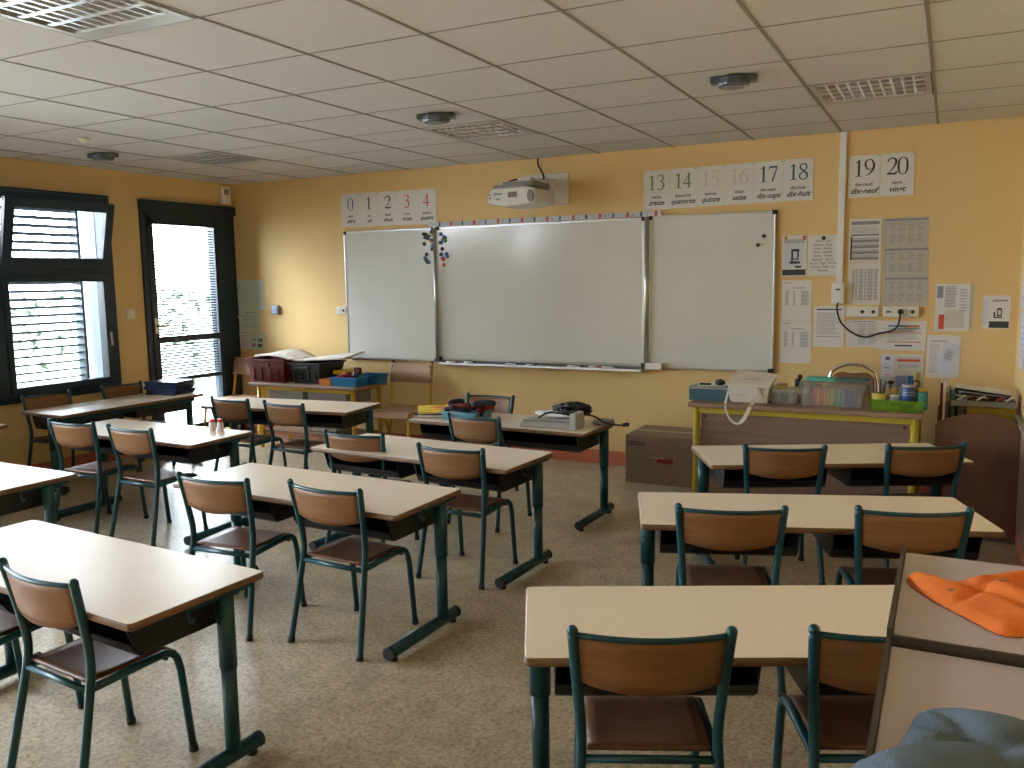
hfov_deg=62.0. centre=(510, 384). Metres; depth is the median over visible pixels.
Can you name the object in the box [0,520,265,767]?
school desk
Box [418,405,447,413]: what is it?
folder
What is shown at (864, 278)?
list
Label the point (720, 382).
computer mouse
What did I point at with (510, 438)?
tray
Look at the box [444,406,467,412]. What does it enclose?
pencil case
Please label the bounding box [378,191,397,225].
number card
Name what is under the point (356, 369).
box
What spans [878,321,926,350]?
chart
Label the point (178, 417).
ground
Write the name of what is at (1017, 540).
baseboard
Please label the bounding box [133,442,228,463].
tray
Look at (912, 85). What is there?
ceiling light
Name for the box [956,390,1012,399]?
paper sheet
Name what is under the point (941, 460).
chair
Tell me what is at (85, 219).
trim
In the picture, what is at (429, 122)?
grille
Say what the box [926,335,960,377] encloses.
pinned papers
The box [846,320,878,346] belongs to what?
schedule
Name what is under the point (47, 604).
chair
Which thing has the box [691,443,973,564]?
school desk
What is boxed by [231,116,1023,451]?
wall
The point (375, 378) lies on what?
plastic basket
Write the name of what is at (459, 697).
floor
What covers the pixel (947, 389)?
magazine
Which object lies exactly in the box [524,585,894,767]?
school desk
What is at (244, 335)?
notice
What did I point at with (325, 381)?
plastic tub
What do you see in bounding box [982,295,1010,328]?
poster
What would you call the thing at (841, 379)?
notebook
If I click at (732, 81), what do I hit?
ceiling sensor
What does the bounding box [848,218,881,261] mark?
poster
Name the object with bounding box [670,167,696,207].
number card
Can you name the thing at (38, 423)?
tray
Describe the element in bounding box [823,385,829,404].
booklet
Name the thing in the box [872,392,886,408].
pot
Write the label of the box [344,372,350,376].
pouch
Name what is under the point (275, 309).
thermostat
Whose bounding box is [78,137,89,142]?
smoke detector
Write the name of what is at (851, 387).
booklet
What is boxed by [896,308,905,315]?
outlet
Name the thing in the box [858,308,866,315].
outlet
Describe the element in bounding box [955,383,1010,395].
paper sheet
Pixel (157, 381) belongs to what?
folder
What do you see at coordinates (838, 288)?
box
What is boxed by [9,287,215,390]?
hedge
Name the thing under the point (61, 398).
chair
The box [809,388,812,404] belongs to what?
booklet
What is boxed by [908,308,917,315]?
outlet
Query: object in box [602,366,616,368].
marker
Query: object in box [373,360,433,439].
chair
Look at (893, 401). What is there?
pot
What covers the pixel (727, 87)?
grille
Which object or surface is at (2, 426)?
school desk
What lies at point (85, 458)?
baseboard
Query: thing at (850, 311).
outlet
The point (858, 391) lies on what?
booklet
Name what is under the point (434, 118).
ceiling sensor
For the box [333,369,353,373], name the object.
game
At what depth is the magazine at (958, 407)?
5.19 m
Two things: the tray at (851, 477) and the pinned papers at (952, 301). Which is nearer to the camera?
the tray at (851, 477)
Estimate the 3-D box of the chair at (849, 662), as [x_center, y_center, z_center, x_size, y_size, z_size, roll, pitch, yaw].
[0.918,0.897,2.212,0.406,0.711,0.440,-1,7,2]
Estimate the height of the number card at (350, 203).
0.306 m
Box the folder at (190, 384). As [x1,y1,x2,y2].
[143,384,192,388]
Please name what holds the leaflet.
attached to the wall at (969, 175)
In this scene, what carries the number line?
attached to the whiteboard
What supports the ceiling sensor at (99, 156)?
attached to the ceiling
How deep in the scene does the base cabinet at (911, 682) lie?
1.20 m
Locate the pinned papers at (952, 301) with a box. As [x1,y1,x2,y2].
[934,284,970,330]
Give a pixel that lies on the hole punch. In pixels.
(797, 381)
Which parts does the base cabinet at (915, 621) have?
panel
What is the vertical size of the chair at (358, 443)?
0.711 m
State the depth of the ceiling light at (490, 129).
5.67 m
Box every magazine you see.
[939,378,942,420]
[942,378,945,419]
[945,387,948,418]
[948,385,951,417]
[951,388,954,416]
[954,390,957,415]
[957,392,960,415]
[960,394,963,414]
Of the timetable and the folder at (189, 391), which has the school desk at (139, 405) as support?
the folder at (189, 391)
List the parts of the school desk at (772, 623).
leg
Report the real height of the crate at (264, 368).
0.215 m
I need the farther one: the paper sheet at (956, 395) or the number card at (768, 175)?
the number card at (768, 175)
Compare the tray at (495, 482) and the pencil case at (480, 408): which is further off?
the pencil case at (480, 408)
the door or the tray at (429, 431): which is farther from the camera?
the door
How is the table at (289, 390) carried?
on the floor
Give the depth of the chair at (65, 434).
5.28 m
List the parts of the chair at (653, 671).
leg, leg, seat, backrest, rail, leg, leg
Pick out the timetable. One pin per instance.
(828, 331)
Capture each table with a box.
[248,381,387,446]
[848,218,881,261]
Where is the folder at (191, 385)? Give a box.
[144,385,192,389]
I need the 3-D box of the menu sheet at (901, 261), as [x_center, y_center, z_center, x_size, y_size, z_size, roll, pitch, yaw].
[2.710,-0.840,5.844,0.286,0.197,0.003,3,8,27]
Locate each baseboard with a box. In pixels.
[31,452,132,468]
[244,424,929,492]
[1015,526,1023,566]
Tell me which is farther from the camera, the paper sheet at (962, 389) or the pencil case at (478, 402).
the pencil case at (478, 402)
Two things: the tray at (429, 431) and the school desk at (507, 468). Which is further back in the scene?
the tray at (429, 431)
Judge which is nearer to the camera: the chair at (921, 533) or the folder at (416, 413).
the chair at (921, 533)
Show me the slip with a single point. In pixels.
(948, 355)
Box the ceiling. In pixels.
[0,0,1023,184]
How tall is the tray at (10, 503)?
0.111 m
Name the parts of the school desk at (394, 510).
leg, leg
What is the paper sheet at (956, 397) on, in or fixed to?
on the paper sheet at (964, 399)
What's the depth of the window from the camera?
7.09 m
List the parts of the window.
blind cord, hopper sash, sash, handle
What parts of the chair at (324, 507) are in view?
leg, rail, backrest, leg, seat, leg, leg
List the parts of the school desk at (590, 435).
leg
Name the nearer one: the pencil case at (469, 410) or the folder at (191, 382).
the pencil case at (469, 410)
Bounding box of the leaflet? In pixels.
[250,331,264,349]
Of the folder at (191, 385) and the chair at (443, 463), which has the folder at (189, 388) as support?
the folder at (191, 385)
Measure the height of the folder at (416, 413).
0.009 m
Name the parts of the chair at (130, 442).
leg, rail, backrest, leg, leg, seat, leg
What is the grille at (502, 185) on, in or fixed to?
attached to the projector
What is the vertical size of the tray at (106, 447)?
0.111 m
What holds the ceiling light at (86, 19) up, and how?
attached to the ceiling
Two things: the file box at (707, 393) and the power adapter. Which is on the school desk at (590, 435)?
the power adapter
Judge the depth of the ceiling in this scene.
4.15 m
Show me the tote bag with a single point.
(747, 386)
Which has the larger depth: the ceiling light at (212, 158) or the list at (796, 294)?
the ceiling light at (212, 158)
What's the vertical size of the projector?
0.427 m
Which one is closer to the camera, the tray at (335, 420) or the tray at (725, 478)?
the tray at (725, 478)
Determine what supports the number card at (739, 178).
attached to the wall at (969, 175)
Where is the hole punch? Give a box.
[795,375,802,386]
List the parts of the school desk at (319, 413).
leg, leg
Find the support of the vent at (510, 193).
attached to the projector
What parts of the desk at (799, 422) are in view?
leg, leg, leg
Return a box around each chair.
[0,557,198,767]
[0,611,83,708]
[20,389,74,485]
[47,418,148,533]
[100,381,175,471]
[106,423,208,546]
[176,471,306,640]
[202,354,270,435]
[210,395,286,471]
[262,400,341,473]
[287,478,418,660]
[323,429,419,543]
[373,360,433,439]
[415,442,517,588]
[444,392,518,496]
[447,412,531,532]
[566,625,737,767]
[675,503,788,696]
[734,444,827,584]
[772,624,885,767]
[827,362,879,396]
[835,505,974,584]
[853,441,967,567]
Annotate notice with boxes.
[239,310,259,329]
[239,330,249,348]
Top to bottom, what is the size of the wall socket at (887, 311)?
0.063 m
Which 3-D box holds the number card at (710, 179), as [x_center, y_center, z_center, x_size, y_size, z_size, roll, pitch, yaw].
[1.501,-1.485,6.384,0.209,0.295,0.006,3,8,27]
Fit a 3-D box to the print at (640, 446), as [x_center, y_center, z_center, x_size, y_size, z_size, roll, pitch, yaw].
[0.970,0.534,6.356,0.178,0.316,0.046,3,8,27]
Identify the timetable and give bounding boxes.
[813,306,844,346]
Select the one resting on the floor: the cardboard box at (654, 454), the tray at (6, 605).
the cardboard box at (654, 454)
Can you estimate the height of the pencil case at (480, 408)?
0.047 m
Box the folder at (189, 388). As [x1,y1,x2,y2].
[147,387,195,391]
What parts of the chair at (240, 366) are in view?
leg, seat, post, backrest, post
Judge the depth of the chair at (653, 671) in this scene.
2.07 m
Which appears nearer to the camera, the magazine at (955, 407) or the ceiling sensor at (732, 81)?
the ceiling sensor at (732, 81)
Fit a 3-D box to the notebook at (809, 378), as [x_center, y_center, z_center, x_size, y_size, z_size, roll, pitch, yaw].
[1.913,-0.035,5.240,0.170,0.012,0.160,2,8,25]
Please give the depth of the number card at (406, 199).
7.63 m
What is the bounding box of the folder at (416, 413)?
[414,411,441,414]
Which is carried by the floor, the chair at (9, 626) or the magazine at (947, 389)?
the chair at (9, 626)
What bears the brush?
in the pot at (893, 401)
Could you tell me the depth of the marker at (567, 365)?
7.00 m
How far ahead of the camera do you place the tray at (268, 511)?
3.85 m
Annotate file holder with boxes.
[966,406,1015,422]
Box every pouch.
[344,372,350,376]
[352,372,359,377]
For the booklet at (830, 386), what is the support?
in the storage box at (801, 381)
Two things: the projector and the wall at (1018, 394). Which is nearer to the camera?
the wall at (1018, 394)
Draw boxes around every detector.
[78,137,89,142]
[219,186,230,204]
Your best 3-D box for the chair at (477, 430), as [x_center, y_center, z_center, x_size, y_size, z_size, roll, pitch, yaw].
[-0.131,0.519,5.406,0.406,0.711,0.440,4,8,33]
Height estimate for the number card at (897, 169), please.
0.286 m
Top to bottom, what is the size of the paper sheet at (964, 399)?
0.019 m
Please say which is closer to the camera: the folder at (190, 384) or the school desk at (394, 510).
the school desk at (394, 510)
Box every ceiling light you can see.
[0,0,193,39]
[164,152,269,165]
[422,120,539,141]
[808,72,932,105]
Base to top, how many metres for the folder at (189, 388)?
0.013 m
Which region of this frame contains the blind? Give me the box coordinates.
[153,228,219,376]
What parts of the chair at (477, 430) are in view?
leg, rail, backrest, leg, leg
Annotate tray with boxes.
[0,489,42,515]
[0,593,14,614]
[32,413,123,429]
[55,602,216,655]
[67,439,125,454]
[123,402,188,417]
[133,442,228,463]
[211,409,273,424]
[231,500,293,521]
[290,506,433,541]
[297,412,365,428]
[324,453,415,478]
[414,464,531,491]
[420,424,502,443]
[439,360,643,371]
[440,409,494,419]
[502,431,598,452]
[553,667,760,695]
[657,530,799,555]
[709,468,827,487]
[785,666,870,694]
[813,534,982,560]
[828,468,953,486]
[951,398,1016,408]
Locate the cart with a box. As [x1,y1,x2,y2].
[934,401,1020,541]
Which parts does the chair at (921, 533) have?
leg, leg, seat, backrest, rail, leg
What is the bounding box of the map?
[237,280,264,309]
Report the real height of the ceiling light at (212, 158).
0.081 m
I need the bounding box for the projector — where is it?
[488,158,568,209]
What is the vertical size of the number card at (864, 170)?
0.286 m
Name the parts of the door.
handle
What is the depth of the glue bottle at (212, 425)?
5.39 m
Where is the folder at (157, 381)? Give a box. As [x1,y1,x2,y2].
[143,379,192,383]
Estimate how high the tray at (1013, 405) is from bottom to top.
0.034 m
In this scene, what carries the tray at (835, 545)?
on the school desk at (830, 518)
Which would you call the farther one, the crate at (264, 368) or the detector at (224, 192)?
the detector at (224, 192)
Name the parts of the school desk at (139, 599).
leg, leg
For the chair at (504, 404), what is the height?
0.711 m
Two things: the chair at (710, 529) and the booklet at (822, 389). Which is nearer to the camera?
the chair at (710, 529)
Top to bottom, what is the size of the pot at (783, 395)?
0.065 m
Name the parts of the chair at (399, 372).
leg, post, seat, leg, backrest, post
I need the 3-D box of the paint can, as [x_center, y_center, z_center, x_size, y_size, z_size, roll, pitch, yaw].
[2.306,0.075,4.938,0.077,0.152,0.077,3,8,27]
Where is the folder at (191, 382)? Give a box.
[145,382,194,386]
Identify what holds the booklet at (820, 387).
in the storage box at (801, 381)
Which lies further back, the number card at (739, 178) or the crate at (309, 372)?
the crate at (309, 372)
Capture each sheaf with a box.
[255,348,317,361]
[305,351,364,360]
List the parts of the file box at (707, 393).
lid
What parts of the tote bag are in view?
handle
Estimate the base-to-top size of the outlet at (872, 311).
0.053 m
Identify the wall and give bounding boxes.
[0,157,231,465]
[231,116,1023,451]
[1013,221,1023,419]
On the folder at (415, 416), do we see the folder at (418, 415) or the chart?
the folder at (418, 415)
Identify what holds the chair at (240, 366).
on the floor
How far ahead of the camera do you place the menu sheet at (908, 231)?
5.82 m
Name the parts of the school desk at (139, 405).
leg, cross rail, leg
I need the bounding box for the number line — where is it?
[428,211,662,226]
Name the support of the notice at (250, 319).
attached to the wall at (969, 175)
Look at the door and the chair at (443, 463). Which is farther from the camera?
the door
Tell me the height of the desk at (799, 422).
0.732 m
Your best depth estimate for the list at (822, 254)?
6.08 m
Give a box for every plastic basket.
[329,375,369,386]
[360,372,388,383]
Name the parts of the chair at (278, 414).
leg, rail, backrest, seat, leg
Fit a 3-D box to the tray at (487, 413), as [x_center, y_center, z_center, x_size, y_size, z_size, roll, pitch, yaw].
[-0.290,0.202,5.734,0.286,0.060,0.236,3,8,30]
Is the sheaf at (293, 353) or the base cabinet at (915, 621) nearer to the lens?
the base cabinet at (915, 621)
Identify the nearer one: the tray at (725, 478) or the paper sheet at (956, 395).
the tray at (725, 478)
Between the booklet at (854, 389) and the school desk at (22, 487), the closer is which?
the school desk at (22, 487)
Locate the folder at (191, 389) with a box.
[146,389,195,393]
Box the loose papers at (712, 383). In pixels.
[697,382,727,386]
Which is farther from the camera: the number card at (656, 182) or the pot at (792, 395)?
the number card at (656, 182)
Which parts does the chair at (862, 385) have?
backrest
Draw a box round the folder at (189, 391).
[145,391,194,395]
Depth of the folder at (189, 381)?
7.23 m
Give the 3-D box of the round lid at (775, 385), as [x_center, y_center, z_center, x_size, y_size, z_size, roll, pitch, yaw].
[1.684,0.013,5.332,0.100,0.012,0.100,3,8,27]
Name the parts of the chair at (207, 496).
leg, rail, backrest, leg, seat, leg, leg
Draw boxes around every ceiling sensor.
[87,152,118,161]
[416,112,455,124]
[710,73,757,89]
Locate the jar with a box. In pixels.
[915,387,927,410]
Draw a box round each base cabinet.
[864,637,1023,758]
[886,546,1023,667]
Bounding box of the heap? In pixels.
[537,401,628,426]
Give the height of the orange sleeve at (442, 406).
0.006 m
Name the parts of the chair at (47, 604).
leg, rail, backrest, leg, leg, seat, leg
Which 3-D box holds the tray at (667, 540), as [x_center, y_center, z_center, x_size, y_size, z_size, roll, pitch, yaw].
[0.851,0.585,3.398,0.515,0.111,0.350,0,7,7]
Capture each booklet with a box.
[806,384,812,403]
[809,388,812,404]
[813,384,819,404]
[816,385,822,404]
[820,387,823,404]
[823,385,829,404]
[827,385,832,404]
[830,385,836,405]
[834,387,838,405]
[837,386,843,405]
[841,387,846,405]
[844,388,848,405]
[848,386,853,406]
[851,387,857,406]
[855,388,860,406]
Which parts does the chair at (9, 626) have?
seat, leg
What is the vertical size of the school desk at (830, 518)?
0.597 m
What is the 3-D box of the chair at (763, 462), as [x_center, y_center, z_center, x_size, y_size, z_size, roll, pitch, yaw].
[1.367,0.625,4.365,0.406,0.711,0.440,0,7,7]
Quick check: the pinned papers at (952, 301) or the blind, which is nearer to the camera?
the pinned papers at (952, 301)
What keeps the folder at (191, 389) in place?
on the folder at (189, 391)
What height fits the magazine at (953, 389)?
0.379 m
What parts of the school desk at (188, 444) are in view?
leg, leg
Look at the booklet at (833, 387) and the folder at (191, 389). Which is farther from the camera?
the folder at (191, 389)
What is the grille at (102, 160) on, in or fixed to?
attached to the ceiling sensor at (99, 156)
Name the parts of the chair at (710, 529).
leg, leg, seat, backrest, rail, leg, leg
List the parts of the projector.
arm, wall plate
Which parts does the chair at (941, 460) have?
leg, seat, backrest, rail, leg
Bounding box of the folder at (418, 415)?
[418,415,442,416]
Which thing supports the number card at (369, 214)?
attached to the wall at (969, 175)
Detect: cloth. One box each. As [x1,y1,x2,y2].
[851,707,1023,767]
[906,570,1023,636]
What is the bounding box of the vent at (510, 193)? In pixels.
[508,191,515,196]
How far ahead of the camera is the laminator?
5.30 m
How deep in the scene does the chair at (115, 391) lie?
7.21 m
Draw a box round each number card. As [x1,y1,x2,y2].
[341,193,360,227]
[360,192,378,226]
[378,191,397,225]
[397,190,416,224]
[416,188,436,223]
[644,169,669,209]
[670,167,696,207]
[697,165,724,206]
[725,162,753,204]
[753,160,783,202]
[783,158,813,200]
[848,154,880,197]
[880,151,914,196]
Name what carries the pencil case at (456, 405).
in the tray at (487, 413)
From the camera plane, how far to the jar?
4.91 m
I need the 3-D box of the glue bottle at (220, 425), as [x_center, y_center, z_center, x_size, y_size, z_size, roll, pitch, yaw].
[-1.841,0.258,5.405,0.044,0.078,0.043,3,8,27]
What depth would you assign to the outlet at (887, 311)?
5.90 m
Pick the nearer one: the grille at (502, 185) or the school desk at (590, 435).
the school desk at (590, 435)
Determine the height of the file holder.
0.300 m
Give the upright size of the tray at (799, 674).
0.111 m
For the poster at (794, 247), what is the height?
0.293 m
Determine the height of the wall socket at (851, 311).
0.071 m
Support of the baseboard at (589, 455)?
attached to the wall at (969, 175)
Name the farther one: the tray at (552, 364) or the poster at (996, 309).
the tray at (552, 364)
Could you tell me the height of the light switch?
0.086 m
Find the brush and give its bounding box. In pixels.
[887,380,893,390]
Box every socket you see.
[336,306,346,313]
[834,295,840,300]
[846,306,878,316]
[883,307,918,316]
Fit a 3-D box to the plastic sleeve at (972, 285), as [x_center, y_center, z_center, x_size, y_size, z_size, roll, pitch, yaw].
[3.084,-0.517,5.693,0.019,0.300,0.002,3,8,27]
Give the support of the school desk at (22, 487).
on the floor
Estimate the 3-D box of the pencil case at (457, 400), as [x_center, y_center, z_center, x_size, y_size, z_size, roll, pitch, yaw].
[-0.366,0.120,5.785,0.147,0.047,0.046,-8,10,-44]
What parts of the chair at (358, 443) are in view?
leg, rail, backrest, leg, seat, leg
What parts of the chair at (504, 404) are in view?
leg, seat, rail, backrest, leg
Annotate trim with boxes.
[78,211,103,377]
[1011,407,1023,553]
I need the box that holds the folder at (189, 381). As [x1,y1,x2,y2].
[144,381,193,384]
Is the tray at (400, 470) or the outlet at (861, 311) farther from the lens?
the outlet at (861, 311)
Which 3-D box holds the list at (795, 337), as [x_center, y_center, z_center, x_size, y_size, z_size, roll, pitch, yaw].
[2.087,-0.309,6.237,0.214,0.309,0.003,3,8,27]
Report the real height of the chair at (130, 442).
0.711 m
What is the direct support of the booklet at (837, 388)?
in the storage box at (801, 381)
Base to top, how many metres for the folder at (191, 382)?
0.013 m
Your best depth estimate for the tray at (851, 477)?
4.29 m
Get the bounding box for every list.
[780,321,810,362]
[781,280,811,320]
[807,234,836,275]
[847,262,880,304]
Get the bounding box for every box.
[354,367,361,373]
[625,425,700,487]
[688,383,728,401]
[799,380,869,392]
[831,282,844,303]
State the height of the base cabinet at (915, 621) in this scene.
0.967 m
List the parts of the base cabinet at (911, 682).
panel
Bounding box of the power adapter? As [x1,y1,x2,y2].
[593,418,613,425]
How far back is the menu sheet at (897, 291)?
5.86 m
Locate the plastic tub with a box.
[319,378,331,385]
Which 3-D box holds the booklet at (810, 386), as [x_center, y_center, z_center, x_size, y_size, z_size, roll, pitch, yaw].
[1.858,0.063,5.288,0.017,0.102,0.170,3,8,27]
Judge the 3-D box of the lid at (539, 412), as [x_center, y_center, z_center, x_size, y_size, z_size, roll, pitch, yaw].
[0.334,0.190,5.545,0.378,0.020,0.224,3,8,27]
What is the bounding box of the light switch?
[126,309,134,318]
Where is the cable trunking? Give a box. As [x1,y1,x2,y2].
[836,132,847,281]
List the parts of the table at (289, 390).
leg, drawer, rail, drawer, leg, leg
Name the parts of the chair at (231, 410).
leg, rail, backrest, leg, leg, seat, leg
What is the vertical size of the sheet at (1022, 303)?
0.320 m
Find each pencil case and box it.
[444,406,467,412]
[448,398,464,405]
[451,403,473,409]
[467,409,483,416]
[471,400,495,406]
[476,405,491,412]
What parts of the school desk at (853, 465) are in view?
leg, leg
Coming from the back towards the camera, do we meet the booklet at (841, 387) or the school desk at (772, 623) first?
the booklet at (841, 387)
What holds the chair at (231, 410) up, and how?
on the floor
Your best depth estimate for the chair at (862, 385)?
5.89 m
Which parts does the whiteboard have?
frame, panel, hinge post, panel, frame, hinge post, panel, frame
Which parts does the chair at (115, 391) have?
leg, rail, backrest, leg, leg, seat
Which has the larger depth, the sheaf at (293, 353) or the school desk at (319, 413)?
the sheaf at (293, 353)
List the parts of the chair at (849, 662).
leg, leg, seat, backrest, rail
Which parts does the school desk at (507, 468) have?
leg, leg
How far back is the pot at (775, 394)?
5.32 m
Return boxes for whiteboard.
[343,210,776,372]
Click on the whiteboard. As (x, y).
(690, 291)
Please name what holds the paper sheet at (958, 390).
on the tray at (1013, 405)
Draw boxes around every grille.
[96,159,110,161]
[428,121,444,124]
[493,183,527,188]
[723,85,744,89]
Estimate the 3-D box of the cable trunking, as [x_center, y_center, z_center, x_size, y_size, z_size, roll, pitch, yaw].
[2.325,-1.238,5.980,0.044,1.036,0.022,3,8,27]
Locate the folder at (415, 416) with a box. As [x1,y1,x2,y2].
[413,415,442,417]
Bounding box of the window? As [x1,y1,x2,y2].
[0,186,121,405]
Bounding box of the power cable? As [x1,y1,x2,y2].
[836,303,903,337]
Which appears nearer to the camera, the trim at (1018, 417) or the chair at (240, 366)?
the trim at (1018, 417)
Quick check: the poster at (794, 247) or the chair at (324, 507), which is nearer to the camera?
the chair at (324, 507)
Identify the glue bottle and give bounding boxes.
[209,418,215,430]
[217,418,223,430]
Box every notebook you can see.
[805,376,836,380]
[837,377,869,382]
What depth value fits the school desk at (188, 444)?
5.31 m
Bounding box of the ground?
[165,387,215,424]
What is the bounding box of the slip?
[934,342,960,374]
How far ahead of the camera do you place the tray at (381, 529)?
3.62 m
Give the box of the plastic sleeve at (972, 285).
[969,284,974,328]
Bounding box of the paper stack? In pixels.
[312,427,348,432]
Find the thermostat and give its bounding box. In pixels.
[271,305,279,314]
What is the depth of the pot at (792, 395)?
5.28 m
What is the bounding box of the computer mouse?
[715,379,725,385]
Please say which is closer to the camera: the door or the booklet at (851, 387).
the booklet at (851, 387)
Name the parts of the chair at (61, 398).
leg, seat, rail, leg, backrest, leg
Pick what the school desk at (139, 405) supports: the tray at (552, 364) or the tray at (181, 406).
the tray at (181, 406)
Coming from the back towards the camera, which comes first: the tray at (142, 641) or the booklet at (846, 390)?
the booklet at (846, 390)
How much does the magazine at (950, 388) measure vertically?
0.400 m
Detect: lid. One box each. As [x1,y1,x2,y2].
[535,410,586,417]
[772,384,787,387]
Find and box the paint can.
[900,384,915,410]
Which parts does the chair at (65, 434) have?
leg, rail, backrest, leg, leg, seat, leg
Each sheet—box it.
[882,217,929,247]
[882,247,928,276]
[882,276,928,305]
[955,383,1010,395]
[955,387,1010,396]
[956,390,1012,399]
[956,395,1010,400]
[956,397,1012,402]
[956,398,993,401]
[958,390,1012,397]
[1018,312,1023,370]
[1021,268,1023,308]
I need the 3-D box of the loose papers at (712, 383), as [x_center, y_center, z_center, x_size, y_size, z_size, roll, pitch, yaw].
[1.330,0.000,5.569,0.230,0.008,0.195,3,8,27]
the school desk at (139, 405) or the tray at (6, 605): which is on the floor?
the school desk at (139, 405)
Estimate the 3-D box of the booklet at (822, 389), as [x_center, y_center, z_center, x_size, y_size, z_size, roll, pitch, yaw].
[1.929,0.072,5.252,0.017,0.091,0.170,3,8,27]
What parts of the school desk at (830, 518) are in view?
leg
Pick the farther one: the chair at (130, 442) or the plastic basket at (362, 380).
the plastic basket at (362, 380)
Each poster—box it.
[781,235,806,275]
[881,354,923,388]
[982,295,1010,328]
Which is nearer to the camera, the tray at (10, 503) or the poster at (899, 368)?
the tray at (10, 503)
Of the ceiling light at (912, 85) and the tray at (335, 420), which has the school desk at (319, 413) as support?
the tray at (335, 420)
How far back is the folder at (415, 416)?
5.78 m
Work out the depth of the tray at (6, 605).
2.77 m
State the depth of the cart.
4.79 m
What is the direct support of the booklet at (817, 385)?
in the storage box at (801, 381)
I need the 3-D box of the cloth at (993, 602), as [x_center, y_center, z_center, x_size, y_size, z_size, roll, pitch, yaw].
[0.918,0.362,1.466,0.377,0.036,0.283,0,7,3]
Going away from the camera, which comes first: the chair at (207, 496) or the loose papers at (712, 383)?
the chair at (207, 496)
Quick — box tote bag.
[724,369,777,424]
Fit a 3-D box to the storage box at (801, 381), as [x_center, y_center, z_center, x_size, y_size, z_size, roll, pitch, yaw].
[1.985,0.050,5.226,0.400,0.150,0.270,3,8,27]
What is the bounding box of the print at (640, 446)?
[628,434,652,475]
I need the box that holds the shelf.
[263,425,377,435]
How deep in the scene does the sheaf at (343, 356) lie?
7.76 m
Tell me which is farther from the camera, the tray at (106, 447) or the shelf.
the shelf
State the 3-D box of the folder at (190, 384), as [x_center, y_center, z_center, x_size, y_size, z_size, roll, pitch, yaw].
[-2.943,0.014,7.335,0.320,0.013,0.240,1,7,15]
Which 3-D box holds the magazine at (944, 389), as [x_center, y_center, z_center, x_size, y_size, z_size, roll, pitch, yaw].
[2.712,0.192,5.334,0.013,0.445,0.223,3,8,27]
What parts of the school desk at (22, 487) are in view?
leg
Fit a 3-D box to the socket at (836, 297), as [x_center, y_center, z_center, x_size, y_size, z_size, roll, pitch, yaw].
[2.314,-0.609,6.026,0.040,0.040,0.008,3,8,27]
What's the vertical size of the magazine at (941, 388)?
0.440 m
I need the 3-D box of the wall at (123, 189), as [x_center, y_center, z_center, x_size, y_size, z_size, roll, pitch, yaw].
[-4.919,-0.311,4.943,0.323,2.808,8.692,3,8,27]
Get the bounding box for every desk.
[0,424,7,429]
[0,462,76,524]
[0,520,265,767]
[21,392,203,494]
[50,419,251,545]
[173,463,460,661]
[201,397,381,477]
[309,433,552,589]
[408,412,614,531]
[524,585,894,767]
[638,492,1004,585]
[688,393,923,495]
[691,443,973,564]
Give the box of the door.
[137,199,244,429]
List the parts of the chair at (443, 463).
leg, rail, backrest, leg, seat, leg, leg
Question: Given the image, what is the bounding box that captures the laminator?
[520,411,584,430]
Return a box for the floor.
[0,432,1020,767]
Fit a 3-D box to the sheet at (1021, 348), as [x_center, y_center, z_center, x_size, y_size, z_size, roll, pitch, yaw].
[3.100,-0.265,5.162,0.003,0.340,0.320,3,8,27]
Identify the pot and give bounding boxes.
[772,392,777,401]
[781,392,786,402]
[790,392,795,402]
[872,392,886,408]
[887,393,900,409]
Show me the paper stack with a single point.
(313, 428)
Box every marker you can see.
[567,365,583,366]
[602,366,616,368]
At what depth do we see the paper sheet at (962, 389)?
5.13 m
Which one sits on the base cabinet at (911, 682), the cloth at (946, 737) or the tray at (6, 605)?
the cloth at (946, 737)
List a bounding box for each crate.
[244,356,307,382]
[286,360,345,383]
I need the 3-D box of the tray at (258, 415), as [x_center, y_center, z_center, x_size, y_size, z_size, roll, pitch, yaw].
[-2.002,0.229,6.624,0.515,0.111,0.350,2,8,21]
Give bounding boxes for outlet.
[847,308,855,315]
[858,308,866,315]
[869,308,877,315]
[884,308,893,315]
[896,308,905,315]
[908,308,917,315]
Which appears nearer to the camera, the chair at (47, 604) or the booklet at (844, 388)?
the chair at (47, 604)
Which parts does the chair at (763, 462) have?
leg, backrest, rail, leg, leg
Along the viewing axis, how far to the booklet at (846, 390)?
5.12 m
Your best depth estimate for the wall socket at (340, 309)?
8.06 m
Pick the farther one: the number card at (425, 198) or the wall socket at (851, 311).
the number card at (425, 198)
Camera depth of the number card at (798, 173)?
6.10 m
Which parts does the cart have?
panel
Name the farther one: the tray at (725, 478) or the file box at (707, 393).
the file box at (707, 393)

